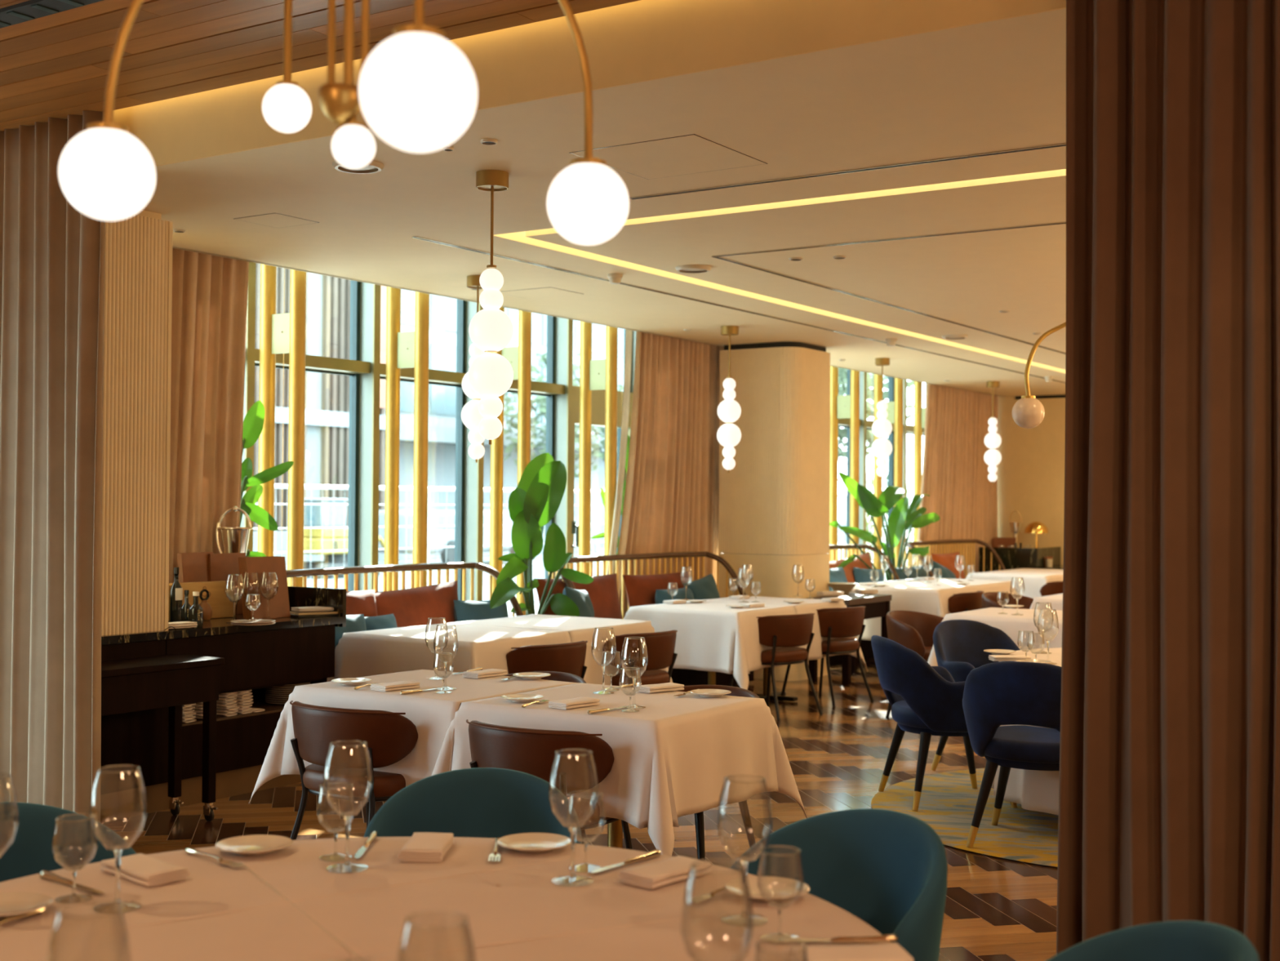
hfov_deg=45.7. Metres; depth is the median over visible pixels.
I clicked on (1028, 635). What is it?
bowl
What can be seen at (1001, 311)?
recessed light
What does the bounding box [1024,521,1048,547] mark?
table lamp
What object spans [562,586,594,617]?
cushion
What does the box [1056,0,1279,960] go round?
curtain
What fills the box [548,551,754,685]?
railing
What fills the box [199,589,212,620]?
jug
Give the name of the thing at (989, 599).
tub chair
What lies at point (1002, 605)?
water glass
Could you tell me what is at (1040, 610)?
bowl
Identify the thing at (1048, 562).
tumbler
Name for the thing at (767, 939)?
water glass
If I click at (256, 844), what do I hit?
plate
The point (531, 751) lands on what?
leather chair
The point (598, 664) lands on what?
bowl
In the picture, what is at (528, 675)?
plate
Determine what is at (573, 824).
bowl
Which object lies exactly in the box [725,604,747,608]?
plate
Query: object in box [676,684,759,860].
tub chair
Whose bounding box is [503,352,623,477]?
street tree
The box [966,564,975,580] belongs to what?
water glass
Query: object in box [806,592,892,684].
serving table
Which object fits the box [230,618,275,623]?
plate
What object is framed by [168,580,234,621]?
wooden box
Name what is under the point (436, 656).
wine glass
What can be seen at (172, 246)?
trim
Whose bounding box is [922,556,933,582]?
wine glass
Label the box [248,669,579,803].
tablecloth
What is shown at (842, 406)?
window mullion
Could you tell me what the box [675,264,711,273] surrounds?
ceiling speaker
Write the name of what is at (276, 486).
fence panel
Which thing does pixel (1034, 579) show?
tablecloth
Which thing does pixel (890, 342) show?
smoke detector
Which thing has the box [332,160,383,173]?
ceiling speaker
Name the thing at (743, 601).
wine glass
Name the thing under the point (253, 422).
banana plant
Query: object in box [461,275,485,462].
pendant
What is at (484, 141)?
recessed light
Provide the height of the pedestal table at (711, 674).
0.720 m
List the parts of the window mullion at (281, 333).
connector plate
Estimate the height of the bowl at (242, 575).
0.137 m
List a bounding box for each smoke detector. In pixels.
[607,273,622,284]
[884,338,897,346]
[1044,376,1053,382]
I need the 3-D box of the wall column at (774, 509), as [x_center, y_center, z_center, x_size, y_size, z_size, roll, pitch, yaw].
[1.137,0.254,12.840,0.721,2.780,0.642,0,-1,33]
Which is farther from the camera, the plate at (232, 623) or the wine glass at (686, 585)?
the wine glass at (686, 585)
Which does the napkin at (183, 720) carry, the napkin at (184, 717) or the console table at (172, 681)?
the napkin at (184, 717)
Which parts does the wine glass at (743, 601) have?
stem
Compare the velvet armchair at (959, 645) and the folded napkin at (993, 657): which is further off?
the velvet armchair at (959, 645)
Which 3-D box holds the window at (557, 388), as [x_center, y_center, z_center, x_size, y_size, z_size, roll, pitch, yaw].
[-0.922,-0.098,11.595,0.192,3.420,1.115,0,-1,33]
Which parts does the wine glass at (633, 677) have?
stem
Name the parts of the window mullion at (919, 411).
connector plate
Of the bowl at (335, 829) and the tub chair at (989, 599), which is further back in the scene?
the tub chair at (989, 599)
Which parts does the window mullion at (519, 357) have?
connector plate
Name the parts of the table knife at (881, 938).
blade, handle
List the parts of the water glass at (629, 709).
stem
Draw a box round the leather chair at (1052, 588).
[1040,581,1062,595]
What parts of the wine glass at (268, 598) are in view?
stem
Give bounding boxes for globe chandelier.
[57,0,629,245]
[1012,321,1066,428]
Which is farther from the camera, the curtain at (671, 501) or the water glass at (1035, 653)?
the curtain at (671, 501)
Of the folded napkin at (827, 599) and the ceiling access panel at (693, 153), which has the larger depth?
the folded napkin at (827, 599)
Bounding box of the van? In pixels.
[378,510,515,562]
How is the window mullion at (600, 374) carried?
on the floor
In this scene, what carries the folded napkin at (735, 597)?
on the tablecloth at (810, 605)
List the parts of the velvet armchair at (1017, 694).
leg, leg, backrest, seat, seat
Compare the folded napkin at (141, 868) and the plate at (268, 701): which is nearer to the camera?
the folded napkin at (141, 868)
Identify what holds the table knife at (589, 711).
on the tablecloth at (673, 756)
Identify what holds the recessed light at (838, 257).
in the ceiling at (997, 86)
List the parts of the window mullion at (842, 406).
connector plate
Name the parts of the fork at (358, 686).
handle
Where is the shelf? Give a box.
[167,698,284,728]
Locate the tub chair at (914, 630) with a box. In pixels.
[885,609,943,718]
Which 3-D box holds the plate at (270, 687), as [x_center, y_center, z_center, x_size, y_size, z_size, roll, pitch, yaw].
[-1.835,1.077,7.912,0.234,0.011,0.234,0,-1,33]
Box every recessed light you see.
[173,228,185,232]
[443,146,453,151]
[480,138,497,145]
[788,257,802,261]
[833,255,845,259]
[999,310,1009,312]
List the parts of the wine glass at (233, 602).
stem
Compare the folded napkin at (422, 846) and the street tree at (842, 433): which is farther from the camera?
the street tree at (842, 433)
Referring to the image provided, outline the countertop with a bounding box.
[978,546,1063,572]
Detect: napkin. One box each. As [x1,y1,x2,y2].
[100,853,190,886]
[168,621,197,628]
[182,702,195,706]
[182,705,195,710]
[182,709,194,712]
[182,711,196,715]
[182,715,195,719]
[182,718,195,722]
[190,705,203,710]
[191,708,203,712]
[191,715,202,719]
[193,702,203,706]
[193,712,202,715]
[216,699,236,703]
[216,702,236,706]
[216,705,239,709]
[216,708,238,712]
[216,711,237,715]
[218,693,237,697]
[218,696,236,700]
[220,691,237,694]
[232,697,253,702]
[233,694,253,698]
[233,700,253,704]
[234,710,252,713]
[235,691,252,695]
[235,703,252,707]
[235,706,252,711]
[238,689,251,692]
[248,707,265,711]
[291,606,333,611]
[369,680,420,691]
[397,831,453,862]
[462,668,506,678]
[547,697,599,709]
[617,855,711,888]
[635,682,684,693]
[662,599,686,604]
[728,595,749,599]
[740,602,764,607]
[789,942,913,960]
[816,591,844,595]
[821,597,844,601]
[849,587,869,592]
[855,588,878,593]
[858,582,877,585]
[917,576,934,579]
[988,654,1031,661]
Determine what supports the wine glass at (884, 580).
on the tablecloth at (921, 596)
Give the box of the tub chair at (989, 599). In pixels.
[981,591,1033,608]
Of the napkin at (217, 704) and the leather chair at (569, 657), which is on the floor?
the leather chair at (569, 657)
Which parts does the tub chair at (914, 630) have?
leg, backrest, seat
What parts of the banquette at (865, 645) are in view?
rail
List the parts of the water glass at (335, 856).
stem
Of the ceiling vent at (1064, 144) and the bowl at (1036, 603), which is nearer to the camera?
the ceiling vent at (1064, 144)
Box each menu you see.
[177,551,198,582]
[178,551,201,582]
[179,551,213,582]
[208,552,245,614]
[238,555,271,617]
[240,555,277,617]
[241,555,281,617]
[243,556,257,618]
[244,556,290,618]
[992,537,1016,547]
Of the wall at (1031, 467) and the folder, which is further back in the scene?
the wall at (1031, 467)
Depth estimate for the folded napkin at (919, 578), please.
14.48 m
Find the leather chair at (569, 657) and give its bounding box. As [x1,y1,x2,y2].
[506,640,587,679]
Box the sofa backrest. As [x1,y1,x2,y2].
[374,580,457,627]
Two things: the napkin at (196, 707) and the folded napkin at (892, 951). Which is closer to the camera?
the folded napkin at (892, 951)
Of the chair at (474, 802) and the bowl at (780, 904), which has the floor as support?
the chair at (474, 802)
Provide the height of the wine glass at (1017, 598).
0.244 m
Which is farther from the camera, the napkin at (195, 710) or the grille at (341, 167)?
the napkin at (195, 710)
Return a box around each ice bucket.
[215,506,253,555]
[1008,510,1022,547]
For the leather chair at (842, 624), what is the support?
on the floor
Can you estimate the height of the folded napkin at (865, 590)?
0.035 m
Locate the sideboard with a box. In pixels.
[100,586,346,822]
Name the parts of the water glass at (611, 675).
stem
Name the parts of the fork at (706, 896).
handle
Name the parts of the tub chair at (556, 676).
backrest, leg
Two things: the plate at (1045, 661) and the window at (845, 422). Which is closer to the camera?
the plate at (1045, 661)
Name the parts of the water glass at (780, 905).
stem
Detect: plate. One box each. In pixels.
[0,892,53,919]
[214,834,293,855]
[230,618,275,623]
[230,622,275,626]
[264,688,293,691]
[264,691,289,695]
[264,693,288,697]
[264,695,288,699]
[264,697,288,702]
[264,699,285,703]
[265,689,292,693]
[266,686,294,689]
[273,683,311,687]
[282,681,310,685]
[331,677,371,685]
[496,832,570,853]
[500,693,543,702]
[512,671,551,679]
[686,599,706,603]
[689,688,731,697]
[724,875,809,901]
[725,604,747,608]
[783,600,804,603]
[871,583,888,586]
[952,582,969,584]
[983,648,1016,654]
[1003,604,1023,608]
[1016,658,1051,663]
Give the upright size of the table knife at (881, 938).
0.016 m
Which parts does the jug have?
ring handle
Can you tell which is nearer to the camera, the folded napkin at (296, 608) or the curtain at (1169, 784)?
the curtain at (1169, 784)
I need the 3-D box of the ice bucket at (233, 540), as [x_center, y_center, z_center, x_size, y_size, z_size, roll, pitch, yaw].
[-2.213,0.847,8.267,0.200,1.417,0.200,1,-1,-15]
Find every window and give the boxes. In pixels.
[240,262,256,556]
[254,280,381,591]
[380,298,484,600]
[506,315,573,578]
[571,328,635,569]
[838,368,866,558]
[866,376,906,574]
[906,382,926,435]
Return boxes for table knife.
[39,869,105,893]
[355,831,377,858]
[400,687,439,694]
[452,666,482,674]
[586,706,626,714]
[591,848,660,873]
[604,681,640,688]
[767,933,897,943]
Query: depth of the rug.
6.97 m
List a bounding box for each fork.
[0,906,44,925]
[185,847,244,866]
[354,682,376,689]
[488,836,500,862]
[500,675,516,680]
[521,699,549,707]
[673,690,689,696]
[685,887,726,903]
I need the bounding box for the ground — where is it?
[285,528,913,617]
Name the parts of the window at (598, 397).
handle, frame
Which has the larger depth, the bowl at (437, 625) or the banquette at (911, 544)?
the banquette at (911, 544)
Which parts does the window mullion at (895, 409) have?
connector plate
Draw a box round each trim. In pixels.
[172,246,1004,396]
[1015,394,1065,399]
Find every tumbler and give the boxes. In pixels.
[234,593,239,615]
[1045,558,1052,566]
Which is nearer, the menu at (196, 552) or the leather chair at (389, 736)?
the leather chair at (389, 736)
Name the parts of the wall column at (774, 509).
column panel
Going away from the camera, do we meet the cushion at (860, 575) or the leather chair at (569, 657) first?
the leather chair at (569, 657)
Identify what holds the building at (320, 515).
on the road
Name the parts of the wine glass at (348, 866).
stem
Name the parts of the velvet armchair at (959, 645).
leg, backrest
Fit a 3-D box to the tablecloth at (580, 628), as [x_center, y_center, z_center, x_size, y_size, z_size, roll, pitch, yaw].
[-0.512,1.086,9.117,1.158,0.488,0.970,0,-1,33]
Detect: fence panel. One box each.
[253,484,427,588]
[427,487,544,586]
[573,489,604,555]
[837,494,846,559]
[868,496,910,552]
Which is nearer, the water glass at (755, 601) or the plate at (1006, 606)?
the plate at (1006, 606)
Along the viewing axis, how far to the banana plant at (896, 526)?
15.11 m
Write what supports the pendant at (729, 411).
hanging from the ceiling at (997, 86)
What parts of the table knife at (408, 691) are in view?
handle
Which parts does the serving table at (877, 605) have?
leg, leg, leg, leg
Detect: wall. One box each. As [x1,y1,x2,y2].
[253,521,872,564]
[997,395,1065,564]
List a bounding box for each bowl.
[0,774,18,857]
[51,813,97,870]
[89,766,146,849]
[224,574,244,601]
[240,573,259,598]
[259,573,278,599]
[316,782,355,831]
[323,740,372,816]
[424,618,448,653]
[433,625,458,662]
[433,653,453,678]
[548,751,598,826]
[566,791,605,841]
[591,628,616,665]
[600,652,621,675]
[619,669,641,695]
[621,638,648,677]
[716,774,772,861]
[756,845,804,907]
[828,582,857,594]
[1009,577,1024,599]
[1017,634,1035,651]
[1026,635,1044,653]
[1033,603,1053,631]
[1037,609,1058,640]
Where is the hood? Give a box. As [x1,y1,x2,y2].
[303,528,347,537]
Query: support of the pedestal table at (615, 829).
on the floor
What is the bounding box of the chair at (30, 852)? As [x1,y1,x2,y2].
[0,801,137,881]
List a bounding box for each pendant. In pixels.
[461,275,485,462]
[467,169,513,444]
[716,325,741,472]
[871,357,892,479]
[983,381,1001,483]
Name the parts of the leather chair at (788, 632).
leg, leg, leg, seat frame, seat, backrest, leg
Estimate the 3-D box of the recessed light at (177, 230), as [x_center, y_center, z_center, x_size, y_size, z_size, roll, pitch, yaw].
[-2.273,-1.231,7.494,0.057,0.010,0.057,0,-1,33]
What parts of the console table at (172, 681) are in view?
leg, leg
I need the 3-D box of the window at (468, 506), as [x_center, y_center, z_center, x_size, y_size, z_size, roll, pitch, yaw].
[-1.526,-0.115,10.670,0.192,3.420,1.115,0,-1,33]
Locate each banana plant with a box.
[240,400,293,556]
[489,452,593,616]
[829,471,940,581]
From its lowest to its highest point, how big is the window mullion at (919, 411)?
3.420 m
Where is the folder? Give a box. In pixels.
[289,610,338,617]
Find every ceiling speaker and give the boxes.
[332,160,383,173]
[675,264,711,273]
[942,334,968,339]
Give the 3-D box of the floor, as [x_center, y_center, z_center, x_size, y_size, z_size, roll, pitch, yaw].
[2.654,1.629,7.633,11.690,0.100,22.501,0,-1,33]
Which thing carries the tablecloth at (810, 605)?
on the pedestal table at (780, 697)
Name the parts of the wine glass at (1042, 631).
stem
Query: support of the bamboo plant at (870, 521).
on the ground
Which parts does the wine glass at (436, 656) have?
stem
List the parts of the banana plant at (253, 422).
stem, stem, stem, stem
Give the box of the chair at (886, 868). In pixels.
[729,808,947,960]
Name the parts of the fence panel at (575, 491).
fence frame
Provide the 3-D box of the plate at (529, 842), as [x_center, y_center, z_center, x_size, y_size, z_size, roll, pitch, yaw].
[-0.219,0.753,3.141,0.155,0.016,0.155,0,-1,33]
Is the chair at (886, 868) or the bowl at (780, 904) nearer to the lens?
the bowl at (780, 904)
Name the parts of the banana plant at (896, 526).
stem, stem, stem, stem, stem, stem, stem, stem, stem, stem, stem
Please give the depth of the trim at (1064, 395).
18.36 m
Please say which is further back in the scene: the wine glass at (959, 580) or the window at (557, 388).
the wine glass at (959, 580)
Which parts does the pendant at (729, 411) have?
globe, globe, globe, globe, rod, globe, globe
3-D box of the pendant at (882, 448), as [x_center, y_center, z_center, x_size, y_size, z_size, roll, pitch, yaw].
[2.208,-0.564,13.846,0.183,1.100,0.183,1,-1,-38]
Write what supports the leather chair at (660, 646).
on the floor
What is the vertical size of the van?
1.350 m
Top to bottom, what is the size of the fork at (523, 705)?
0.014 m
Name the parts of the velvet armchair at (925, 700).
leg, seat, backrest, leg, seat, leg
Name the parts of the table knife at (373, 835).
blade, handle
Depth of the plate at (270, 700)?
7.86 m
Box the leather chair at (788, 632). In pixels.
[728,613,822,720]
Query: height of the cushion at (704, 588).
0.390 m
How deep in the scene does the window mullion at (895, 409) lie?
16.40 m
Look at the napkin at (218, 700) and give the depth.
7.41 m
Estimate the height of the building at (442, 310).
22.100 m
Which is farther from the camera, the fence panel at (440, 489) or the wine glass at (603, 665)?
the fence panel at (440, 489)
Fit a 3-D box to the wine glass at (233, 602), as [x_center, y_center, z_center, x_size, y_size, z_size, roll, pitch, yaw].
[-2.014,0.585,7.545,0.095,0.237,0.095,1,-1,-26]
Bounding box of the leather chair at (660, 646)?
[602,629,677,687]
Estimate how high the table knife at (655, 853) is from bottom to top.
0.016 m
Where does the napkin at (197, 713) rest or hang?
on the napkin at (197, 717)
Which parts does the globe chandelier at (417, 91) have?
globe, arm, globe, arm, stem, lamp shade, stem, globe, stem, globe, arm, arm, globe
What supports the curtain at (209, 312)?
hanging from the ceiling
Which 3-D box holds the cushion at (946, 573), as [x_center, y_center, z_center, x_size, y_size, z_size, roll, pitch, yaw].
[3.204,1.058,16.046,0.188,0.479,0.677,0,-1,41]
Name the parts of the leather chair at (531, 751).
leg, backrest, leg, seat, seat frame, leg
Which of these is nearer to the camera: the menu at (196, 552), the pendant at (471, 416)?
the menu at (196, 552)
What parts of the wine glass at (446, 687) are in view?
stem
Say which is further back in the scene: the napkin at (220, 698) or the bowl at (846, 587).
the bowl at (846, 587)
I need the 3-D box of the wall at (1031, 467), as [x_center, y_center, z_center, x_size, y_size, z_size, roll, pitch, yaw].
[8.298,0.031,16.211,10.800,3.420,0.180,0,-1,33]
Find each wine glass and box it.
[0,772,18,920]
[46,899,131,960]
[89,764,146,913]
[224,573,244,622]
[240,572,259,618]
[259,572,278,618]
[323,739,372,873]
[396,910,475,960]
[424,617,448,679]
[433,624,458,689]
[548,748,598,886]
[591,626,616,693]
[621,636,648,708]
[680,566,693,599]
[680,859,753,960]
[716,773,772,923]
[737,568,750,602]
[741,564,753,596]
[791,564,804,596]
[879,555,889,582]
[911,555,922,580]
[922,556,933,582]
[955,555,964,582]
[1009,577,1024,615]
[1033,602,1053,653]
[1037,608,1058,664]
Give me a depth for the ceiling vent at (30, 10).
4.81 m
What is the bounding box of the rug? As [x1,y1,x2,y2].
[871,768,1058,866]
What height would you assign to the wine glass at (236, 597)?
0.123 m
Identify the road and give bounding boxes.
[285,538,913,591]
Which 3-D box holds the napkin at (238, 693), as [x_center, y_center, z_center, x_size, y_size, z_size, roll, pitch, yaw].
[-2.009,1.052,7.528,0.170,0.016,0.070,0,-1,31]
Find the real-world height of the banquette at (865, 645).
1.037 m
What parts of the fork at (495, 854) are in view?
handle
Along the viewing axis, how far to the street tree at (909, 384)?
41.50 m
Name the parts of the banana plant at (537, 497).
stem, stem, stem, stem, stem, stem, stem, stem, stem, stem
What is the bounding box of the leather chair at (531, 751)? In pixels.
[466,719,633,849]
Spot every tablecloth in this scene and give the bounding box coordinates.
[0,836,881,960]
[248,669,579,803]
[327,622,571,681]
[431,682,807,855]
[446,613,672,684]
[623,600,804,689]
[702,595,867,671]
[853,577,1017,639]
[927,607,1062,666]
[965,568,1062,598]
[991,647,1062,814]
[1029,593,1062,610]
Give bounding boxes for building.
[253,262,385,531]
[384,288,624,526]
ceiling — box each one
[0,0,640,131]
[142,8,1066,396]
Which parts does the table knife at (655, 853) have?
blade, handle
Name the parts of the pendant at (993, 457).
globe, globe, globe, rod, globe, globe, globe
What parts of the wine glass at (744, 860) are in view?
stem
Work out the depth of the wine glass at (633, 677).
5.31 m
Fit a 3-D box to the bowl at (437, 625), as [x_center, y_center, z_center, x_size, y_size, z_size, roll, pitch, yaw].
[-0.742,0.624,5.809,0.095,0.141,0.095,0,-1,33]
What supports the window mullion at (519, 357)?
on the floor
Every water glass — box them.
[51,813,97,903]
[245,593,261,619]
[316,782,355,861]
[433,652,453,693]
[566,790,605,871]
[600,650,621,690]
[619,666,641,711]
[666,582,677,599]
[750,581,760,602]
[754,937,808,960]
[756,844,804,939]
[804,578,815,598]
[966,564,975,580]
[996,591,1008,613]
[1017,630,1035,661]
[1026,631,1044,662]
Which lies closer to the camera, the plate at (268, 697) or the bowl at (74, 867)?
the bowl at (74, 867)
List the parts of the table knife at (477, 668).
handle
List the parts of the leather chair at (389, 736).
leg, seat frame, seat, backrest, leg, leg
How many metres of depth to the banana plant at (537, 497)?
10.10 m
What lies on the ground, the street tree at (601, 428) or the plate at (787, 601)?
the street tree at (601, 428)
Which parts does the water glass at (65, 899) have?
stem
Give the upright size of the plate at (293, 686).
0.011 m
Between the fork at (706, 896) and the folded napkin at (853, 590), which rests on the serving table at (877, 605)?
the folded napkin at (853, 590)
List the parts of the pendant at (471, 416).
globe, globe, globe, globe, globe, globe, rod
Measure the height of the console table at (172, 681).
0.735 m
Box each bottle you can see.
[169,567,182,622]
[180,589,191,621]
[188,591,203,626]
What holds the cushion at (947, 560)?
on the banquette at (911, 544)
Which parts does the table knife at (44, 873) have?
handle, blade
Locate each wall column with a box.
[101,209,173,635]
[718,342,830,680]
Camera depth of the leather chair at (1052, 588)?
15.05 m
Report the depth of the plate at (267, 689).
7.88 m
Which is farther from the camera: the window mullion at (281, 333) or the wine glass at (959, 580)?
the wine glass at (959, 580)
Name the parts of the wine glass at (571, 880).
stem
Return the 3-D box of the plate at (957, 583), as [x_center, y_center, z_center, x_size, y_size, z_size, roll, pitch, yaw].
[2.881,0.926,13.625,0.155,0.016,0.155,0,-1,33]
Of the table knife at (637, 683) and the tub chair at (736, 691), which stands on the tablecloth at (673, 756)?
the table knife at (637, 683)
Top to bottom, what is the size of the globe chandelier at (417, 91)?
1.122 m
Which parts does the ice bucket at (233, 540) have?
stand arm, handle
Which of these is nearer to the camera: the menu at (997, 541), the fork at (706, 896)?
the fork at (706, 896)
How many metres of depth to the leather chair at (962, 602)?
13.00 m
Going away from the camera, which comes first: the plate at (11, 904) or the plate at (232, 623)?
the plate at (11, 904)
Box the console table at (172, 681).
[101,653,224,821]
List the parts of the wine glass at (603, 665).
stem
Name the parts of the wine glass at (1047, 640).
stem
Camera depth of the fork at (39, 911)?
2.58 m
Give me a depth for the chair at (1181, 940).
2.50 m
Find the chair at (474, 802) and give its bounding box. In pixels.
[364,767,581,843]
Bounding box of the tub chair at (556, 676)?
[501,671,586,844]
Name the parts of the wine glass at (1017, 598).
stem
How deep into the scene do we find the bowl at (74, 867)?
2.71 m
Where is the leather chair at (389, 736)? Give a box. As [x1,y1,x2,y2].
[289,700,417,839]
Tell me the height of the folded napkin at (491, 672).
0.021 m
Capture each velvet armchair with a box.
[871,635,1017,810]
[930,619,1020,770]
[962,661,1061,848]
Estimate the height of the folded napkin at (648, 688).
0.021 m
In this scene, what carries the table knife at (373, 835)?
on the tablecloth at (285, 904)
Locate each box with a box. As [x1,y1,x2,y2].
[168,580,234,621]
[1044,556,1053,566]
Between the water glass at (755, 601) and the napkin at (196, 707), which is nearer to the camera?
the napkin at (196, 707)
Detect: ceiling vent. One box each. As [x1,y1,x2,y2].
[0,0,103,28]
[411,235,1065,382]
[628,142,1066,199]
[711,221,1066,354]
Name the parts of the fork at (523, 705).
handle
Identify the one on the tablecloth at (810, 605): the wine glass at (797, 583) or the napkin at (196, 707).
the wine glass at (797, 583)
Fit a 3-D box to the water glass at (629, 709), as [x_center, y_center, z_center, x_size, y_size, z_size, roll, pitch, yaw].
[-0.033,0.720,5.229,0.077,0.146,0.077,0,-1,33]
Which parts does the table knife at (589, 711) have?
handle, blade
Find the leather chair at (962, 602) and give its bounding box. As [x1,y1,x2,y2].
[947,590,983,613]
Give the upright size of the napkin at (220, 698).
0.016 m
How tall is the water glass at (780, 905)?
0.146 m
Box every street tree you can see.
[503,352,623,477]
[591,426,604,460]
[837,367,888,480]
[838,368,914,457]
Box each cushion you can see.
[334,613,366,648]
[346,589,377,616]
[364,613,397,630]
[453,600,508,622]
[533,573,622,618]
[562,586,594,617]
[622,570,691,607]
[655,587,693,604]
[684,573,719,599]
[829,551,872,582]
[829,566,848,591]
[853,567,884,583]
[893,564,928,580]
[928,558,955,578]
[931,551,965,578]
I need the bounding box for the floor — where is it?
[101,657,1057,960]
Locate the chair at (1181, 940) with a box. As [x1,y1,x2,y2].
[1045,920,1259,960]
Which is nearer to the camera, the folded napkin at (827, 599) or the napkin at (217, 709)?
the napkin at (217, 709)
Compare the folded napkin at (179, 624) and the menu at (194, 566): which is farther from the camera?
the menu at (194, 566)
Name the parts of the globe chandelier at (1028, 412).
globe, arm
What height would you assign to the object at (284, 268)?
3.300 m
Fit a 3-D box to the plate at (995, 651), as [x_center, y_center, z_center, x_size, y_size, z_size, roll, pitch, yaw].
[1.731,0.827,7.303,0.155,0.016,0.155,0,-1,33]
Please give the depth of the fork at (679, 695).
5.64 m
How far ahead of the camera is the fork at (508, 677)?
6.10 m
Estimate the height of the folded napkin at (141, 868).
0.021 m
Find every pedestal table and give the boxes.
[607,819,622,848]
[707,671,715,684]
[755,666,797,701]
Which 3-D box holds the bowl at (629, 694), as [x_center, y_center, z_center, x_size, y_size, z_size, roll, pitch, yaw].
[-0.033,0.693,5.229,0.077,0.091,0.077,0,-1,33]
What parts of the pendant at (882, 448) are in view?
globe, globe, globe, globe, globe, globe, rod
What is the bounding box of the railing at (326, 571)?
[286,561,523,616]
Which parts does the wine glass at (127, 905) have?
stem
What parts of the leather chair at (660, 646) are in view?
leg, backrest, seat, leg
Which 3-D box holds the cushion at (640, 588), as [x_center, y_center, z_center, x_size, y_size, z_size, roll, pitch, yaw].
[0.174,0.935,11.690,0.214,0.451,0.984,0,-1,37]
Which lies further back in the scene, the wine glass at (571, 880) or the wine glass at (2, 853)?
the wine glass at (571, 880)
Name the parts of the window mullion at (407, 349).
connector plate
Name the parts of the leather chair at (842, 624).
leg, leg, leg, seat frame, seat, backrest, leg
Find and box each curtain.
[0,111,105,822]
[168,248,248,582]
[606,329,632,574]
[614,331,724,616]
[915,382,998,573]
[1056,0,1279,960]
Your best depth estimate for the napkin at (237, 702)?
7.49 m
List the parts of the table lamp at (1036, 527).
stem, lamp shade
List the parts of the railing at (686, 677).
rail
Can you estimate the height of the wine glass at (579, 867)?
0.146 m
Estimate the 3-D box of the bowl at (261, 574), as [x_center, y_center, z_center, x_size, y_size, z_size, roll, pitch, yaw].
[-1.902,0.540,7.781,0.095,0.137,0.095,0,-1,33]
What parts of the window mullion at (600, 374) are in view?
connector plate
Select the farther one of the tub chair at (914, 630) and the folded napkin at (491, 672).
the tub chair at (914, 630)
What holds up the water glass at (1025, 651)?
on the tablecloth at (1037, 790)
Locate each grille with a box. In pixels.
[339,165,377,170]
[681,268,704,271]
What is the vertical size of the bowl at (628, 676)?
0.141 m
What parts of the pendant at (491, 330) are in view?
globe, globe, globe, globe, rod, globe, globe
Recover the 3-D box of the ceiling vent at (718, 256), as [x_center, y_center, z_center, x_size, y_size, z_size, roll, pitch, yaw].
[6.419,-1.130,10.720,7.347,0.005,10.867,0,-1,33]
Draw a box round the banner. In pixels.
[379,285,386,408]
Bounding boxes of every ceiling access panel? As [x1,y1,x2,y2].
[234,213,319,227]
[500,287,582,298]
[568,133,767,179]
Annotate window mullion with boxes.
[257,263,306,586]
[384,286,429,591]
[488,306,531,615]
[578,320,617,575]
[829,365,859,561]
[873,373,902,568]
[913,381,925,547]
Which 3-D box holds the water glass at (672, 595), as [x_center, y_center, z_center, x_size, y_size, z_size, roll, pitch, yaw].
[0.232,0.803,10.850,0.077,0.146,0.077,0,-1,33]
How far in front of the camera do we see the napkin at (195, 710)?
7.28 m
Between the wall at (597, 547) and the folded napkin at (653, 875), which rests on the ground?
the wall at (597, 547)
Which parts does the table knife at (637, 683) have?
handle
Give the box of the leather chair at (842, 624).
[781,605,874,706]
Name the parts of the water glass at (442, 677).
stem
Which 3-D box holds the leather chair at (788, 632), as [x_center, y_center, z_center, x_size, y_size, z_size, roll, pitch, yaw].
[0.918,1.261,10.471,0.591,0.703,0.532,1,-1,-42]
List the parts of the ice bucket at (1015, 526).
handle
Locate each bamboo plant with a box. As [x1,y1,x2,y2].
[866,471,888,568]
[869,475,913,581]
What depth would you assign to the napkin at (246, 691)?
7.50 m
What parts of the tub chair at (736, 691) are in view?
leg, backrest, leg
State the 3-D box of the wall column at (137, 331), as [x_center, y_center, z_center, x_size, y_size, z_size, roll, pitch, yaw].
[-2.701,-0.257,6.951,0.725,1.980,0.768,0,-1,33]
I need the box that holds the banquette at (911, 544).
[903,538,1005,577]
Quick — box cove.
[113,0,1066,166]
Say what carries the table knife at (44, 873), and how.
on the tablecloth at (285, 904)
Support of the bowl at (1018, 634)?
on the water glass at (1025, 651)
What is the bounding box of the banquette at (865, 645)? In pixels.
[829,543,899,665]

